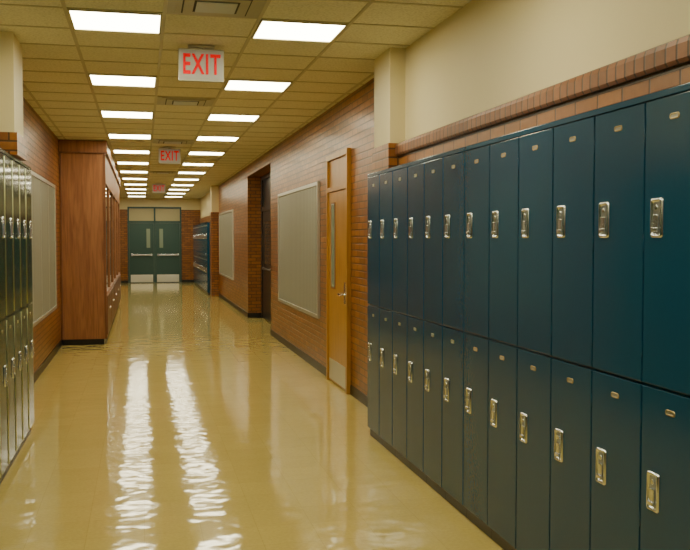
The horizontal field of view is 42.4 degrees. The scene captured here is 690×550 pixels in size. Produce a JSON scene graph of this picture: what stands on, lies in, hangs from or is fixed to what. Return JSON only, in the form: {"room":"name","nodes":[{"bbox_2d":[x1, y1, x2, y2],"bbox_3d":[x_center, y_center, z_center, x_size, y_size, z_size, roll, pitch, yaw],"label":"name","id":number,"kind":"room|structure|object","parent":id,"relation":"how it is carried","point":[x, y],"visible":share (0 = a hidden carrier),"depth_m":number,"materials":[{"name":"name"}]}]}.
{"room":"school corridor","nodes":[
{"label":"school corridor","id":0,"kind":"room"},
{"bbox_2d":[21,97,60,372],"bbox_3d":[-4.616,-0.523,14.426,0.200,3.080,36.200,-1,2,-13],"label":"wall","id":1,"kind":"structure","parent":0,"point":[42,143],"depth_m":11.26,"materials":[{"name":"brick"}]},
{"bbox_2d":[30,170,56,326],"bbox_3d":[-3.622,-0.319,10.606,0.034,1.700,3.500,-1,2,-13],"label":"bulletin board","id":2,"kind":"object","parent":1,"relation":"attached to","point":[43,192],"visible":0.62,"depth_m":10.80,"materials":[{"name":"fabric"}]},
{"bbox_2d":[34,339,61,382],"bbox_3d":[-5.715,0.751,19.780,0.012,0.100,25.380,-1,2,-13],"label":"baseboard","id":3,"kind":"structure","parent":1,"relation":"attached to","point":[38,372],"depth_m":11.26,"materials":[{"name":"black rubber"}]},
{"bbox_2d":[119,198,199,279],"bbox_3d":[-6.918,-1.257,32.553,3.380,3.080,0.200,-1,2,-13],"label":"wall","id":4,"kind":"structure","parent":0,"point":[190,208],"depth_m":32.60,"materials":[{"name":"brick"}]},
{"bbox_2d":[127,207,181,282],"bbox_3d":[-6.940,-1.097,32.477,1.916,2.768,0.190,-1,2,-13],"label":"door","id":5,"kind":"structure","parent":4,"relation":"in","point":[155,256],"depth_m":32.45,"materials":[{"name":"teal paint"}]},
{"bbox_2d":[121,280,193,282],"bbox_3d":[-6.937,0.237,32.501,3.267,0.100,0.012,-1,2,-13],"label":"baseboard","id":6,"kind":"structure","parent":4,"relation":"attached to","point":[122,281],"depth_m":32.72,"materials":[{"name":"black rubber"}]},
{"bbox_2d":[0,0,471,198],"bbox_3d":[-2.671,-2.130,14.805,4.190,0.100,36.600,-1,2,-13],"label":"ceiling","id":7,"kind":"structure","parent":0,"point":[311,10],"depth_m":7.73,"materials":[{"name":"tile"}]},
{"bbox_2d":[67,9,161,33],"bbox_3d":[-1.552,-1.719,6.043,0.597,0.012,0.558,-1,2,-13],"label":"ceiling light","id":8,"kind":"object","parent":7,"relation":"in","point":[88,20],"depth_m":6.03,"materials":[{"name":"white plastic"}]},
{"bbox_2d":[88,74,156,87],"bbox_3d":[-2.066,-1.810,8.294,0.597,0.012,0.557,-1,2,-13],"label":"ceiling light","id":9,"kind":"object","parent":7,"relation":"in","point":[95,79],"depth_m":8.28,"materials":[{"name":"white plastic"}]},
{"bbox_2d":[100,110,152,118],"bbox_3d":[-2.580,-1.901,10.544,0.597,0.012,0.558,-1,2,-13],"label":"ceiling light","id":10,"kind":"object","parent":7,"relation":"in","point":[105,113],"depth_m":10.54,"materials":[{"name":"white plastic"}]},
{"bbox_2d":[108,134,150,138],"bbox_3d":[-3.093,-1.992,12.794,0.597,0.012,0.557,-1,2,-13],"label":"ceiling light","id":11,"kind":"object","parent":7,"relation":"in","point":[112,136],"depth_m":12.80,"materials":[{"name":"white plastic"}]},
{"bbox_2d":[113,150,149,153],"bbox_3d":[-3.607,-2.083,15.044,0.597,0.012,0.557,-1,2,-13],"label":"ceiling light","id":12,"kind":"object","parent":7,"relation":"in","point":[115,151],"depth_m":15.00,"materials":[{"name":"white plastic"}]},
{"bbox_2d":[117,162,148,164],"bbox_3d":[-4.121,-2.174,17.295,0.597,0.012,0.557,-1,2,-13],"label":"ceiling light","id":13,"kind":"object","parent":7,"relation":"in","point":[128,163],"depth_m":17.38,"materials":[{"name":"white plastic"}]},
{"bbox_2d":[120,171,147,172],"bbox_3d":[-4.634,-2.265,19.545,0.597,0.012,0.558,-1,2,-13],"label":"ceiling light","id":14,"kind":"object","parent":7,"relation":"in","point":[120,171],"depth_m":19.54,"materials":[{"name":"white plastic"}]},
{"bbox_2d":[122,178,146,179],"bbox_3d":[-5.148,-2.356,21.795,0.597,0.012,0.558,-1,2,-13],"label":"ceiling light","id":15,"kind":"object","parent":7,"relation":"in","point":[122,178],"depth_m":21.82,"materials":[{"name":"white plastic"}]},
{"bbox_2d":[125,188,145,189],"bbox_3d":[-6.175,-2.538,26.296,0.597,0.012,0.558,-1,2,-13],"label":"ceiling light","id":16,"kind":"object","parent":7,"relation":"in","point":[125,188],"depth_m":26.50,"materials":[{"name":"white plastic"}]},
{"bbox_2d":[152,183,165,192],"bbox_3d":[-4.898,-2.288,23.426,0.340,0.269,0.080,-1,2,-13],"label":"exit sign","id":17,"kind":"object","parent":7,"relation":"hanging from","point":[157,187],"visible":1,"depth_m":23.40,"materials":[{"name":"beige plastic"}]},
{"bbox_2d":[149,171,176,173],"bbox_3d":[-4.034,-2.266,19.723,0.597,0.024,0.549,-1,2,-13],"label":"ceiling vent","id":18,"kind":"object","parent":7,"relation":"in","point":[155,172],"depth_m":19.57,"materials":[{"name":"brown metal"}]},
{"bbox_2d":[159,147,179,163],"bbox_3d":[-2.813,-1.918,14.268,0.340,0.269,0.080,-1,2,-13],"label":"exit sign","id":19,"kind":"object","parent":7,"relation":"hanging from","point":[166,156],"visible":1,"depth_m":14.23,"materials":[{"name":"beige plastic"}]},
{"bbox_2d":[152,139,193,143],"bbox_3d":[-2.615,-2.015,13.508,0.597,0.024,0.550,-1,2,-13],"label":"ceiling vent","id":20,"kind":"object","parent":7,"relation":"in","point":[158,141],"depth_m":13.40,"materials":[{"name":"beige metal"}]},
{"bbox_2d":[171,184,192,185],"bbox_3d":[-4.443,-2.458,24.324,0.597,0.012,0.558,-1,2,-13],"label":"ceiling light","id":21,"kind":"object","parent":7,"relation":"in","point":[171,184],"depth_m":24.42,"materials":[{"name":"white plastic"}]},
{"bbox_2d":[157,97,214,105],"bbox_3d":[-1.714,-1.855,9.563,0.597,0.024,0.550,-1,2,-13],"label":"ceiling vent","id":22,"kind":"object","parent":7,"relation":"in","point":[179,101],"depth_m":9.47,"materials":[{"name":"beige metal"}]},
{"bbox_2d":[174,179,198,180],"bbox_3d":[-3.929,-2.367,22.073,0.597,0.012,0.558,-1,2,-13],"label":"ceiling light","id":23,"kind":"object","parent":7,"relation":"in","point":[174,179],"depth_m":22.05,"materials":[{"name":"white plastic"}]},
{"bbox_2d":[178,172,205,173],"bbox_3d":[-3.416,-2.276,19.823,0.597,0.012,0.558,-1,2,-13],"label":"ceiling light","id":24,"kind":"object","parent":7,"relation":"in","point":[178,172],"depth_m":19.73,"materials":[{"name":"white plastic"}]},
{"bbox_2d":[182,163,213,165],"bbox_3d":[-2.902,-2.185,17.573,0.597,0.012,0.557,-1,2,-13],"label":"ceiling light","id":25,"kind":"object","parent":7,"relation":"in","point":[184,164],"depth_m":17.61,"materials":[{"name":"white plastic"}]},
{"bbox_2d":[178,45,223,82],"bbox_3d":[-1.102,-1.616,6.817,0.340,0.269,0.080,-1,2,-13],"label":"exit sign","id":26,"kind":"object","parent":7,"relation":"hanging from","point":[196,63],"visible":1,"depth_m":6.79,"materials":[{"name":"beige plastic"}]},
{"bbox_2d":[188,151,224,155],"bbox_3d":[-2.388,-2.094,15.322,0.597,0.012,0.557,-1,2,-13],"label":"ceiling light","id":27,"kind":"object","parent":7,"relation":"in","point":[190,152],"depth_m":15.35,"materials":[{"name":"white plastic"}]},
{"bbox_2d":[167,0,266,18],"bbox_3d":[-0.814,-1.695,5.617,0.597,0.024,0.550,-1,2,-13],"label":"ceiling vent","id":28,"kind":"object","parent":7,"relation":"in","point":[223,8],"depth_m":5.62,"materials":[{"name":"beige metal"}]},
{"bbox_2d":[196,136,239,141],"bbox_3d":[-1.874,-2.003,13.072,0.597,0.012,0.557,-1,2,-13],"label":"ceiling light","id":29,"kind":"object","parent":7,"relation":"in","point":[200,138],"depth_m":13.05,"materials":[{"name":"white plastic"}]},
{"bbox_2d":[0,0,462,198],"bbox_3d":[-2.919,-2.075,14.750,3.280,0.006,36.200,-1,2,-13],"label":"grid","id":30,"kind":"object","parent":7,"relation":"attached to","point":[165,2],"visible":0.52,"depth_m":8.41,"materials":[{"name":"beige metal"}]},
{"bbox_2d":[207,114,260,121],"bbox_3d":[-1.361,-1.912,10.822,0.597,0.012,0.558,-1,2,-13],"label":"ceiling light","id":31,"kind":"object","parent":7,"relation":"in","point":[212,117],"depth_m":10.80,"materials":[{"name":"white plastic"}]},
{"bbox_2d":[223,79,291,91],"bbox_3d":[-0.847,-1.821,8.571,0.597,0.012,0.557,-1,2,-13],"label":"ceiling light","id":32,"kind":"object","parent":7,"relation":"in","point":[236,85],"depth_m":8.55,"materials":[{"name":"white plastic"}]},
{"bbox_2d":[251,19,347,42],"bbox_3d":[-0.333,-1.730,6.321,0.597,0.012,0.558,-1,2,-13],"label":"ceiling light","id":33,"kind":"object","parent":7,"relation":"in","point":[266,29],"depth_m":6.32,"materials":[{"name":"white plastic"}]},
{"bbox_2d":[0,282,503,549],"bbox_3d":[-2.671,1.047,14.933,4.190,0.100,36.600,-1,2,-13],"label":"floor","id":34,"kind":"structure","parent":0,"point":[192,426],"depth_m":6.52,"materials":[{"name":"tile"}]},
{"bbox_2d":[0,148,33,483],"bbox_3d":[-1.665,0.397,2.688,0.311,2.190,9.613,-1,2,-13],"label":"lockers","id":35,"kind":"object","parent":34,"relation":"on","point":[16,307],"visible":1,"depth_m":6.37,"materials":[{"name":"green metal"}]},
{"bbox_2d":[0,31,26,160],"bbox_3d":[-2.579,-1.310,6.595,0.345,0.875,0.540,-1,2,-13],"label":"pilaster","id":36,"kind":"object","parent":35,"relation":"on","point":[12,141],"visible":0.92,"depth_m":6.38,"materials":[{"name":"beige paint"}]},
{"bbox_2d":[59,140,120,345],"bbox_3d":[-4.885,-0.649,17.634,0.698,3.072,8.860,-1,2,-13],"label":"display case","id":37,"kind":"object","parent":34,"relation":"on","point":[89,179],"visible":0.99,"depth_m":13.37,"materials":[{"name":"brown wood"}]},
{"bbox_2d":[193,222,209,294],"bbox_3d":[-4.577,-0.604,28.790,0.291,2.080,7.025,-1,2,-13],"label":"bank","id":38,"kind":"object","parent":34,"relation":"on","point":[201,232],"visible":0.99,"depth_m":27.41,"materials":[{"name":"teal metal"}]},
{"bbox_2d":[367,82,689,549],"bbox_3d":[1.244,0.422,2.917,0.186,2.120,8.873,-1,2,-13],"label":"lockers","id":39,"kind":"object","parent":34,"relation":"on","point":[529,289],"visible":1,"depth_m":4.02,"materials":[{"name":"teal metal"}]},
{"bbox_2d":[200,78,373,395],"bbox_3d":[-2.150,-0.747,19.958,0.510,3.080,26.500,-1,2,-13],"label":"wall","id":40,"kind":"structure","parent":0,"point":[299,160],"depth_m":11.33,"materials":[{"name":"brick"}]},
{"bbox_2d":[210,185,218,296],"bbox_3d":[-3.656,-0.948,24.919,0.218,3.080,0.470,-1,2,-13],"label":"pilaster","id":41,"kind":"object","parent":40,"relation":"attached to","point":[214,190],"visible":1,"depth_m":24.70,"materials":[{"name":"brown brick"}]},
{"bbox_2d":[219,209,233,279],"bbox_3d":[-3.017,-0.776,22.531,0.034,1.650,3.700,-1,2,-13],"label":"bulletin board","id":42,"kind":"object","parent":40,"relation":"attached to","point":[226,219],"visible":1,"depth_m":22.25,"materials":[{"name":"fabric"}]},
{"bbox_2d":[261,172,270,321],"bbox_3d":[-1.323,-0.491,16.462,0.075,2.850,3.260,-1,2,-13],"label":"double door","id":43,"kind":"structure","parent":40,"relation":"in","point":[266,179],"depth_m":17.45,"materials":[{"name":"black paint"}]},
{"bbox_2d":[219,293,367,406],"bbox_3d":[-1.389,0.897,16.185,0.312,0.100,17.680,-1,2,-13],"label":"baseboard","id":44,"kind":"structure","parent":40,"relation":"attached to","point":[354,392],"depth_m":12.04,"materials":[{"name":"black rubber"}]},
{"bbox_2d":[278,181,319,318],"bbox_3d":[-0.671,-0.360,12.253,0.034,1.650,3.200,-1,2,-13],"label":"bulletin board","id":45,"kind":"object","parent":40,"relation":"attached to","point":[298,208],"visible":1,"depth_m":11.93,"materials":[{"name":"fabric"}]},
{"bbox_2d":[326,148,350,393],"bbox_3d":[-0.096,-0.054,9.630,0.085,2.530,1.050,-1,2,-13],"label":"door","id":46,"kind":"structure","parent":40,"relation":"in","point":[338,164],"depth_m":9.57,"materials":[{"name":"brown wood"}]},
{"bbox_2d":[399,0,689,164],"bbox_3d":[1.663,-0.032,2.277,0.345,3.080,9.700,-1,2,-13],"label":"wall","id":47,"kind":"structure","parent":0,"point":[487,54],"depth_m":4.79,"materials":[{"name":"paint"}]},
{"bbox_2d":[372,48,404,172],"bbox_3d":[0.388,-0.231,7.203,0.218,3.080,0.500,-1,2,-13],"label":"pilaster","id":48,"kind":"object","parent":47,"relation":"attached to","point":[389,67],"visible":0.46,"depth_m":6.94,"materials":[{"name":"beige paint"}]},
{"bbox_2d":[395,34,689,155],"bbox_3d":[1.513,-0.791,2.207,0.095,0.112,9.690,-1,2,-13],"label":"brick ledge","id":49,"kind":"object","parent":47,"relation":"attached to","point":[676,52],"visible":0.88,"depth_m":4.11,"materials":[{"name":"brown brick"}]}
]}

